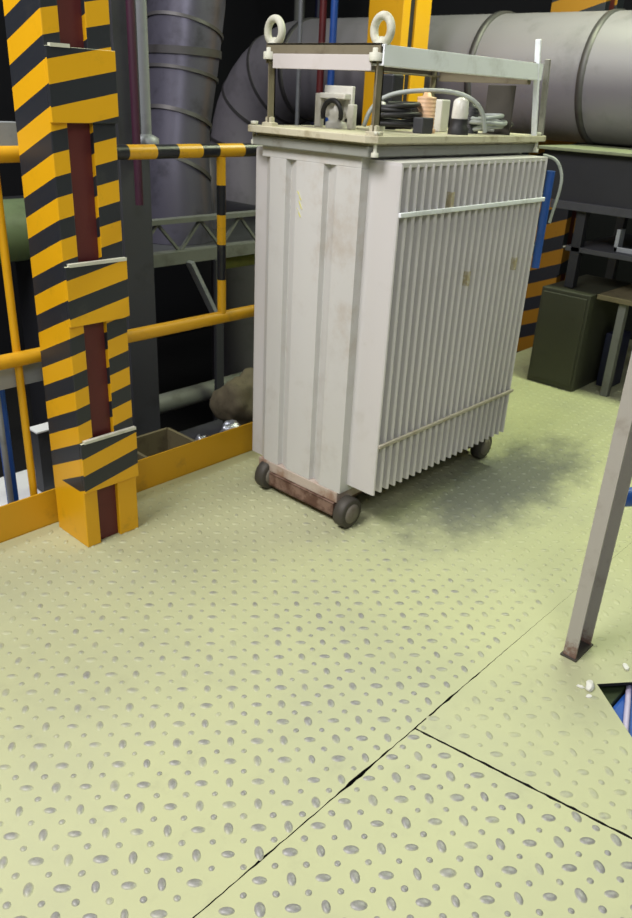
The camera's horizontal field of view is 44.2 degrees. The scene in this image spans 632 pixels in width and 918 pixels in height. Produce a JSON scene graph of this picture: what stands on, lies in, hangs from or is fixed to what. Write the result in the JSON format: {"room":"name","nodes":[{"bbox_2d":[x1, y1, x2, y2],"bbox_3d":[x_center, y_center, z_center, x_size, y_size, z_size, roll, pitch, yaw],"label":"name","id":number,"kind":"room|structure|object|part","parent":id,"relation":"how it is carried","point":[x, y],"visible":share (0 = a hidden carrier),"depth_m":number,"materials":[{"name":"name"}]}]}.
{"room":"factory floor","nodes":[
{"label":"factory floor","id":0,"kind":"room"},
{"bbox_2d":[0,328,212,477],"bbox_3d":[-0.561,1.508,3.432,14.000,0.100,15.000,24,32,37],"label":"ground","id":1,"kind":"structure","parent":0,"point":[184,360],"depth_m":8.13,"materials":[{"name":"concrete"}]},
{"bbox_2d":[0,398,13,502],"bbox_3d":[-1.108,0.569,2.969,0.020,1.920,0.020,24,32,37],"label":"pipe","id":2,"kind":"object","parent":1,"relation":"on","point":[3,443],"visible":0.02,"depth_m":2.69,"materials":[{"name":"metal"}]},
{"bbox_2d":[0,389,18,503],"bbox_3d":[-1.115,0.283,2.907,0.040,2.490,0.040,24,32,37],"label":"pipe","id":3,"kind":"object","parent":1,"relation":"on","point":[2,392],"visible":0.02,"depth_m":2.75,"materials":[{"name":"metal"}]},
{"bbox_2d":[0,198,47,425],"bbox_3d":[-1.410,0.030,3.606,0.250,2.345,0.740,24,32,37],"label":"drum","id":4,"kind":"object","parent":1,"relation":"on","point":[14,209],"visible":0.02,"depth_m":3.37,"materials":[{"name":"green paint"}]},
{"bbox_3d":[-1.279,0.078,3.789,0.160,2.115,0.060,24,32,37],"label":"stand leg","id":5,"kind":"part","parent":4,"relation":"part of","materials":[{"name":"paint"}]},
{"bbox_2d":[30,431,54,491],"bbox_3d":[-1.135,0.574,3.434,0.060,1.534,0.060,24,32,37],"label":"stanchion","id":6,"kind":"object","parent":1,"relation":"on","point":[41,447],"visible":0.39,"depth_m":3.14,"materials":[{"name":"grey metal"}]},
{"bbox_2d":[0,470,41,505],"bbox_3d":[-1.927,0.435,2.517,0.330,0.030,2.500,24,32,37],"label":"panel","id":7,"kind":"object","parent":6,"relation":"attached to","point":[22,476],"visible":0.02,"depth_m":3.23,"materials":[{"name":"white paint"}]},
{"bbox_2d":[30,422,48,433],"bbox_3d":[-1.075,-0.131,3.122,0.070,0.008,0.140,24,32,37],"label":"plate","id":8,"kind":"object","parent":6,"relation":"on","point":[37,429],"visible":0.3,"depth_m":3.09,"materials":[{"name":"white paint"}]},
{"bbox_2d":[108,0,159,436],"bbox_3d":[-0.824,-0.799,3.488,0.240,4.000,0.250,24,32,37],"label":"steel column","id":9,"kind":"structure","parent":1,"relation":"on","point":[136,220],"depth_m":3.38,"materials":[{"name":"grey metal"}]},
{"bbox_2d":[125,0,142,204],"bbox_3d":[-0.686,-1.790,2.844,0.032,1.650,0.031,24,32,37],"label":"pipe","id":10,"kind":"object","parent":9,"relation":"attached to","point":[130,8],"visible":1,"depth_m":3.01,"materials":[{"name":"metal"}]},
{"bbox_2d":[135,0,158,143],"bbox_3d":[-0.658,-1.933,2.883,0.100,1.420,0.100,24,32,37],"label":"pipe","id":11,"kind":"object","parent":9,"relation":"attached to","point":[146,136],"visible":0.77,"depth_m":3.06,"materials":[{"name":"grey metal"}]},
{"bbox_2d":[179,419,222,439],"bbox_3d":[-0.301,-0.109,4.054,0.580,0.040,2.100,24,32,37],"label":"ledge","id":12,"kind":"object","parent":9,"relation":"attached to","point":[214,427],"visible":0.07,"depth_m":4.07,"materials":[{"name":"grey metal"}]},
{"bbox_2d":[137,427,195,459],"bbox_3d":[-0.704,0.008,3.501,0.235,0.179,0.275,24,32,37],"label":"wooden box","id":13,"kind":"object","parent":12,"relation":"on","point":[161,440],"visible":0.14,"depth_m":3.58,"materials":[{"name":"brown wood"}]},
{"bbox_2d":[195,434,205,440],"bbox_3d":[-0.535,-0.036,3.632,0.107,0.164,0.084,24,32,37],"label":"bundle","id":14,"kind":"object","parent":12,"relation":"on","point":[198,437],"visible":0.12,"depth_m":3.59,"materials":[{"name":"silver metal"}]},
{"bbox_2d":[220,420,240,431],"bbox_3d":[-0.408,-0.099,3.752,0.125,0.187,0.168,24,32,37],"label":"bundle","id":15,"kind":"object","parent":12,"relation":"on","point":[228,424],"visible":0.2,"depth_m":3.70,"materials":[{"name":"silver metal"}]},
{"bbox_2d":[209,367,252,424],"bbox_3d":[-0.366,-0.284,3.954,0.255,0.353,0.360,24,32,37],"label":"sack","id":16,"kind":"object","parent":12,"relation":"on","point":[233,400],"visible":0.42,"depth_m":3.83,"materials":[{"name":"brown fabric"}]},
{"bbox_2d":[152,210,255,419],"bbox_3d":[-0.372,-0.293,4.540,0.110,2.212,1.560,24,32,37],"label":"girder","id":17,"kind":"object","parent":1,"relation":"on","point":[182,255],"visible":0.41,"depth_m":3.94,"materials":[{"name":"grey metal"}]},
{"bbox_2d":[3,195,255,251],"bbox_3d":[-1.103,-1.575,5.077,2.428,0.024,2.000,24,32,37],"label":"walkway","id":18,"kind":"object","parent":17,"relation":"attached to","point":[239,233],"visible":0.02,"depth_m":4.79,"materials":[{"name":"grey metal"}]},
{"bbox_2d":[147,0,225,244],"bbox_3d":[-0.686,-2.145,3.975,0.420,1.979,0.530,24,32,37],"label":"duct pipe","id":19,"kind":"object","parent":18,"relation":"on","point":[185,37],"visible":0.71,"depth_m":3.95,"materials":[{"name":"grey metal"}]},
{"bbox_2d":[210,142,216,229],"bbox_3d":[-0.770,-1.782,4.777,0.253,0.633,0.620,-9,28,-24],"label":"pipe","id":20,"kind":"object","parent":18,"relation":"on","point":[213,172],"visible":0.04,"depth_m":4.60,"materials":[{"name":"metal"}]},
{"bbox_2d":[226,254,254,268],"bbox_3d":[0.026,-1.263,4.673,0.068,0.067,1.570,24,32,37],"label":"pipe","id":21,"kind":"object","parent":18,"relation":"attached to","point":[244,260],"visible":0.02,"depth_m":4.21,"materials":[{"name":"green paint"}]},
{"bbox_3d":[-0.543,-0.110,4.382,0.020,2.000,0.050,24,32,37],"label":"brace post","id":22,"kind":"part","parent":17,"relation":"part of","materials":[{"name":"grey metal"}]},
{"bbox_2d":[295,0,302,124],"bbox_3d":[-0.151,-1.685,5.325,0.028,4.100,0.028,24,32,37],"label":"pipe","id":23,"kind":"object","parent":1,"relation":"on","point":[300,15],"visible":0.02,"depth_m":4.96,"materials":[{"name":"grey metal"}]},
{"bbox_2d":[294,0,304,20],"bbox_3d":[-0.220,-2.955,7.899,0.100,4.200,0.098,24,32,37],"label":"pipe","id":24,"kind":"object","parent":1,"relation":"on","point":[296,5],"visible":0.02,"depth_m":7.28,"materials":[{"name":"grey metal"}]},
{"bbox_2d":[310,0,319,124],"bbox_3d":[-0.042,-3.028,8.074,0.070,4.200,0.068,24,32,37],"label":"pipe","id":25,"kind":"object","parent":1,"relation":"on","point":[317,2],"visible":0.02,"depth_m":7.45,"materials":[{"name":"red metal"}]},
{"bbox_2d":[316,0,326,92],"bbox_3d":[-0.013,-1.623,5.210,0.044,4.100,0.043,24,32,37],"label":"pipe","id":26,"kind":"object","parent":1,"relation":"on","point":[323,3],"visible":0.02,"depth_m":4.74,"materials":[{"name":"red metal"}]},
{"bbox_2d":[325,0,337,124],"bbox_3d":[0.053,-1.594,5.156,0.044,4.100,0.043,24,32,37],"label":"pipe","id":27,"kind":"object","parent":1,"relation":"on","point":[334,3],"visible":0.02,"depth_m":4.67,"materials":[{"name":"blue metal"}]},
{"bbox_2d":[361,0,431,125],"bbox_3d":[0.412,-1.500,4.642,0.246,4.400,0.249,24,32,37],"label":"steel column","id":28,"kind":"structure","parent":1,"relation":"on","point":[411,17],"depth_m":4.18,"materials":[{"name":"yellow metal"}]},
{"bbox_2d":[159,372,241,413],"bbox_3d":[-0.105,-0.587,4.844,0.104,0.104,2.500,24,32,37],"label":"pipe","id":29,"kind":"object","parent":28,"relation":"attached to","point":[201,392],"visible":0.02,"depth_m":4.21,"materials":[{"name":"grey metal"}]},
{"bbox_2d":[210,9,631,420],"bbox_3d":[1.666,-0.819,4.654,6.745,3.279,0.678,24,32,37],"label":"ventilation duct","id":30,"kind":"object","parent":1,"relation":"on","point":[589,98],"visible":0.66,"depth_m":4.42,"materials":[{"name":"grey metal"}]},
{"bbox_2d":[516,0,623,352],"bbox_3d":[1.579,-1.930,4.981,0.354,4.000,0.244,24,32,37],"label":"steel column","id":31,"kind":"structure","parent":1,"relation":"on","point":[553,265],"depth_m":5.07,"materials":[{"name":"metal"}]},
{"bbox_3d":[1.672,-1.321,5.140,0.011,0.179,0.244,24,32,37],"label":"batten plate","id":32,"kind":"part","parent":31,"relation":"part of","materials":[{"name":"paint"}]},
{"bbox_2d":[0,0,292,354],"bbox_3d":[-5.019,-2.606,5.215,0.100,5.400,13.600,24,32,37],"label":"wall","id":33,"kind":"structure","parent":0,"point":[177,295],"depth_m":8.93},
{"bbox_2d":[0,339,631,917],"bbox_3d":[1.402,0.781,1.798,4.835,0.012,6.500,24,32,37],"label":"floor","id":34,"kind":"structure","parent":0,"point":[182,691],"depth_m":1.98,"materials":[{"name":"paint"}]},
{"bbox_2d":[0,146,58,542],"bbox_3d":[-1.583,-0.039,1.820,0.056,1.273,2.100,24,32,37],"label":"guard railing","id":35,"kind":"object","parent":34,"relation":"attached to","point":[34,512],"visible":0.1,"depth_m":2.54,"materials":[{"name":"yellow metal"}]},
{"bbox_2d":[0,121,17,145],"bbox_3d":[-1.650,-0.658,1.573,0.070,0.064,2.225,24,32,37],"label":"beam","id":36,"kind":"structure","parent":35,"relation":"attached to","point":[8,131],"depth_m":2.27,"materials":[{"name":"grey metal"}]},
{"bbox_3d":[-1.551,-0.592,1.556,0.046,0.046,2.100,24,32,37],"label":"rail","id":37,"kind":"part","parent":35,"relation":"part of","materials":[{"name":"yellow metal"}]},
{"bbox_3d":[-0.947,-0.291,2.476,0.025,1.230,0.025,24,32,37],"label":"post","id":38,"kind":"part","parent":35,"relation":"part of","materials":[{"name":"yellow metal"}]},
{"bbox_3d":[-1.580,-0.050,1.811,0.046,0.046,2.100,24,32,37],"label":"rail","id":39,"kind":"part","parent":35,"relation":"part of","materials":[{"name":"yellow metal"}]},
{"bbox_2d":[0,362,42,389],"bbox_3d":[-1.597,-0.010,1.891,0.020,0.065,2.360,24,32,37],"label":"cable tray","id":40,"kind":"object","parent":35,"relation":"attached to","point":[33,372],"visible":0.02,"depth_m":2.52,"materials":[{"name":"grey metal"}]},
{"bbox_2d":[3,0,138,546],"bbox_3d":[-0.690,-0.868,2.180,0.200,2.450,0.204,24,32,37],"label":"steel column","id":41,"kind":"structure","parent":34,"relation":"on","point":[62,62],"depth_m":2.23,"materials":[{"name":"metal"}]},
{"bbox_3d":[-0.615,-0.985,2.055,0.011,0.179,0.204,24,32,37],"label":"batten plate","id":42,"kind":"part","parent":41,"relation":"part of","materials":[{"name":"paint"}]},
{"bbox_3d":[-0.641,-0.488,2.289,0.011,0.174,0.204,24,32,37],"label":"batten plate","id":43,"kind":"part","parent":41,"relation":"part of","materials":[{"name":"paint"}]},
{"bbox_3d":[-0.667,0.005,2.521,0.011,0.173,0.204,24,32,37],"label":"batten plate","id":44,"kind":"part","parent":41,"relation":"part of","materials":[{"name":"paint"}]},
{"bbox_2d":[117,143,261,492],"bbox_3d":[-0.008,-0.699,3.351,0.047,1.233,2.212,24,32,37],"label":"guard railing","id":45,"kind":"object","parent":34,"relation":"on","point":[154,470],"visible":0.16,"depth_m":2.93,"materials":[{"name":"metal"}]},
{"bbox_3d":[0.020,-1.236,3.099,0.046,0.046,2.212,24,32,37],"label":"rail","id":46,"kind":"part","parent":45,"relation":"part of","materials":[{"name":"metal"}]},
{"bbox_3d":[-0.008,-0.694,3.354,0.046,0.046,2.212,24,32,37],"label":"rail","id":47,"kind":"part","parent":45,"relation":"part of","materials":[{"name":"yellow metal"}]},
{"bbox_3d":[-0.350,-0.812,2.881,0.033,0.576,0.033,24,32,37],"label":"post","id":48,"kind":"part","parent":45,"relation":"part of","materials":[{"name":"metal"}]},
{"bbox_2d":[248,11,554,527],"bbox_3d":[0.342,-0.702,2.929,0.637,1.608,1.142,24,32,37],"label":"transformer","id":49,"kind":"object","parent":34,"relation":"on","point":[392,266],"depth_m":2.61,"materials":[{"name":"metal"}]},
{"bbox_3d":[-0.147,-1.173,2.445,0.028,0.233,0.028,24,32,37],"label":"frame post","id":50,"kind":"part","parent":49,"relation":"part of","materials":[{"name":"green metal"}]},
{"bbox_3d":[0.011,-1.155,2.262,0.390,0.040,0.005,24,32,37],"label":"cross plate","id":51,"kind":"part","parent":49,"relation":"part of","materials":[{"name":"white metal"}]},
{"bbox_3d":[0.167,-1.034,2.183,0.028,0.233,0.028,24,32,37],"label":"frame post","id":52,"kind":"part","parent":49,"relation":"part of","materials":[{"name":"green metal"}]},
{"bbox_3d":[0.270,-0.578,2.949,0.425,1.118,0.920,24,32,37],"label":"tank","id":53,"kind":"part","parent":49,"relation":"part of","materials":[{"name":"metal"}]},
{"bbox_3d":[0.317,-1.124,2.699,0.536,0.029,1.030,24,32,37],"label":"lid","id":54,"kind":"part","parent":49,"relation":"part of","materials":[{"name":"paint"}]},
{"bbox_3d":[0.266,-1.127,2.553,0.152,0.089,0.188,24,32,37],"label":"cable coil","id":55,"kind":"part","parent":49,"relation":"part of","materials":[{"name":"black rubber"}]},
{"bbox_2d":[362,88,486,132],"bbox_3d":[0.368,-1.167,2.596,0.423,0.129,0.027,4,25,2],"label":"hose","id":56,"kind":"object","parent":49,"relation":"on","point":[475,102],"visible":0.89,"depth_m":2.57,"materials":[{"name":"grey rubber"}]},
{"bbox_3d":[0.444,-1.415,3.025,0.028,0.233,0.028,24,32,37],"label":"frame post","id":57,"kind":"part","parent":49,"relation":"part of","materials":[{"name":"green metal"}]},
{"bbox_3d":[0.615,-1.402,2.854,0.390,0.040,0.005,24,32,37],"label":"cross plate","id":58,"kind":"part","parent":49,"relation":"part of","materials":[{"name":"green metal"}]},
{"bbox_3d":[0.597,-1.163,2.693,0.120,0.062,0.136,24,32,37],"label":"cable coil","id":59,"kind":"part","parent":49,"relation":"part of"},
{"bbox_3d":[0.643,-1.227,2.734,0.110,0.158,0.006,24,32,37],"label":"plate","id":60,"kind":"part","parent":49,"relation":"part of","materials":[{"name":"metal"}]},
{"bbox_3d":[0.773,-1.300,2.733,0.020,0.305,0.083,22,31,35],"label":"frame post","id":61,"kind":"part","parent":49,"relation":"part of","materials":[{"name":"metal"}]},
{"bbox_3d":[0.821,-1.298,2.800,0.021,0.249,0.049,21,31,33],"label":"frame post","id":62,"kind":"part","parent":49,"relation":"part of","materials":[{"name":"grey metal"}]},
{"bbox_2d":[543,154,562,222],"bbox_3d":[0.907,-1.048,3.022,0.090,0.251,0.015,11,26,16],"label":"cable","id":63,"kind":"object","parent":49,"relation":"attached to","point":[544,155],"visible":0.98,"depth_m":3.00,"materials":[{"name":"grey rubber"}]},
{"bbox_2d":[527,275,631,391],"bbox_3d":[1.472,-0.714,4.354,0.275,0.525,0.528,24,32,37],"label":"base cabinet","id":64,"kind":"object","parent":34,"relation":"on","point":[572,325],"visible":0.94,"depth_m":4.18,"materials":[{"name":"green metal"}]},
{"bbox_3d":[1.294,-0.645,4.177,0.245,0.475,0.008,24,32,37],"label":"door","id":65,"kind":"part","parent":64,"relation":"part of","materials":[{"name":"green paint"}]},
{"bbox_2d":[538,144,631,287],"bbox_3d":[1.943,-0.932,4.064,1.500,1.212,0.850,24,32,37],"label":"bench","id":66,"kind":"object","parent":34,"relation":"on","point":[597,179],"depth_m":3.93,"materials":[{"name":"paint"}]},
{"bbox_3d":[1.364,-1.095,4.065,0.050,0.390,0.050,24,32,37],"label":"leg","id":67,"kind":"part","parent":66,"relation":"part of","materials":[{"name":"paint"}]},
{"bbox_3d":[1.739,-1.110,3.633,1.390,0.040,0.050,24,32,37],"label":"rail","id":68,"kind":"part","parent":66,"relation":"part of","materials":[{"name":"grey metal"}]},
{"bbox_2d":[565,233,631,261],"bbox_3d":[2.029,-1.007,3.945,1.280,0.025,0.750,24,32,37],"label":"shelf","id":69,"kind":"object","parent":66,"relation":"attached to","point":[603,247],"depth_m":4.05,"materials":[{"name":"grey metal"}]},
{"bbox_3d":[1.799,-1.223,4.684,0.050,1.196,0.050,24,32,37],"label":"leg","id":70,"kind":"part","parent":66,"relation":"part of","materials":[{"name":"grey metal"}]},
{"bbox_3d":[1.574,-1.099,3.932,0.105,0.109,0.060,24,32,37],"label":"bracket","id":71,"kind":"part","parent":66,"relation":"part of","materials":[{"name":"white metal"}]},
{"bbox_2d":[585,680,594,691],"bbox_3d":[0.732,0.602,2.074,0.024,0.018,0.048,11,26,17],"label":"crumb","id":72,"kind":"object","parent":34,"relation":"on","point":[590,686],"visible":1,"depth_m":2.06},
{"bbox_2d":[560,352,631,662],"bbox_3d":[0.776,-0.097,1.915,0.048,1.420,0.109,24,32,37],"label":"support post","id":73,"kind":"object","parent":34,"relation":"on","point":[617,476],"visible":1,"depth_m":2.04,"materials":[{"name":"grey metal"}]},
{"bbox_3d":[0.743,0.542,2.216,0.048,0.006,0.109,24,32,37],"label":"foot plate","id":74,"kind":"part","parent":73,"relation":"part of","materials":[{"name":"metal"}]},
{"bbox_2d":[599,685,625,707],"bbox_3d":[0.897,0.682,2.345,0.145,0.258,0.800,24,32,37],"label":"beam","id":75,"kind":"structure","parent":34,"relation":"attached to","point":[613,694],"depth_m":2.13,"materials":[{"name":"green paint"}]},
{"bbox_2d":[596,330,630,386],"bbox_3d":[1.645,-0.556,4.302,0.080,0.300,0.150,24,32,37],"label":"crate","id":76,"kind":"object","parent":34,"relation":"on","point":[626,334],"visible":0.54,"depth_m":4.27,"materials":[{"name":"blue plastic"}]},
{"bbox_2d":[597,284,631,396],"bbox_3d":[1.889,-0.562,4.072,0.750,0.530,0.520,24,32,37],"label":"table","id":77,"kind":"object","parent":34,"relation":"on","point":[622,296],"visible":1,"depth_m":4.05,"materials":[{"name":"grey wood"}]},
{"bbox_3d":[1.567,-0.571,4.085,0.040,0.505,0.040,24,32,37],"label":"leg","id":78,"kind":"part","parent":77,"relation":"part of","materials":[{"name":"grey metal"}]},
{"bbox_2d":[622,663,628,670],"bbox_3d":[0.859,0.575,2.155,0.015,0.010,0.031,3,25,1],"label":"crumb","id":79,"kind":"object","parent":34,"relation":"on","point":[625,666],"visible":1,"depth_m":2.15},
{"bbox_2d":[625,487,631,506],"bbox_3d":[1.182,0.288,2.237,0.778,0.484,0.055,-1,26,-9],"label":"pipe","id":80,"kind":"object","parent":34,"relation":"on","point":[629,497],"visible":0.19,"depth_m":2.06,"materials":[{"name":"blue metal"}]},
{"bbox_2d":[257,699,449,864],"bbox_3d":[1.833,1.052,1.472,3.243,0.100,6.500,24,32,37],"label":"floor","id":81,"kind":"structure","parent":0,"point":[449,699],"depth_m":1.81,"materials":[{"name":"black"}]},
{"bbox_2d":[613,693,631,736],"bbox_3d":[1.060,0.838,1.984,0.620,0.218,0.950,24,32,37],"label":"duct","id":82,"kind":"object","parent":81,"relation":"attached to","point":[618,707],"visible":0.07,"depth_m":2.06,"materials":[{"name":"blue metal"}]},
{"bbox_2d":[623,685,631,731],"bbox_3d":[0.828,0.655,2.071,0.019,0.016,0.376,12,27,19],"label":"pipe","id":83,"kind":"object","parent":82,"relation":"on","point":[626,717],"visible":0.36,"depth_m":2.06,"materials":[{"name":"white plastic"}]},
{"bbox_2d":[292,0,631,339],"bbox_3d":[3.781,-2.703,6.398,14.000,5.400,0.100,24,32,37],"label":"wall","id":84,"kind":"structure","parent":0,"point":[599,225],"depth_m":7.67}
]}

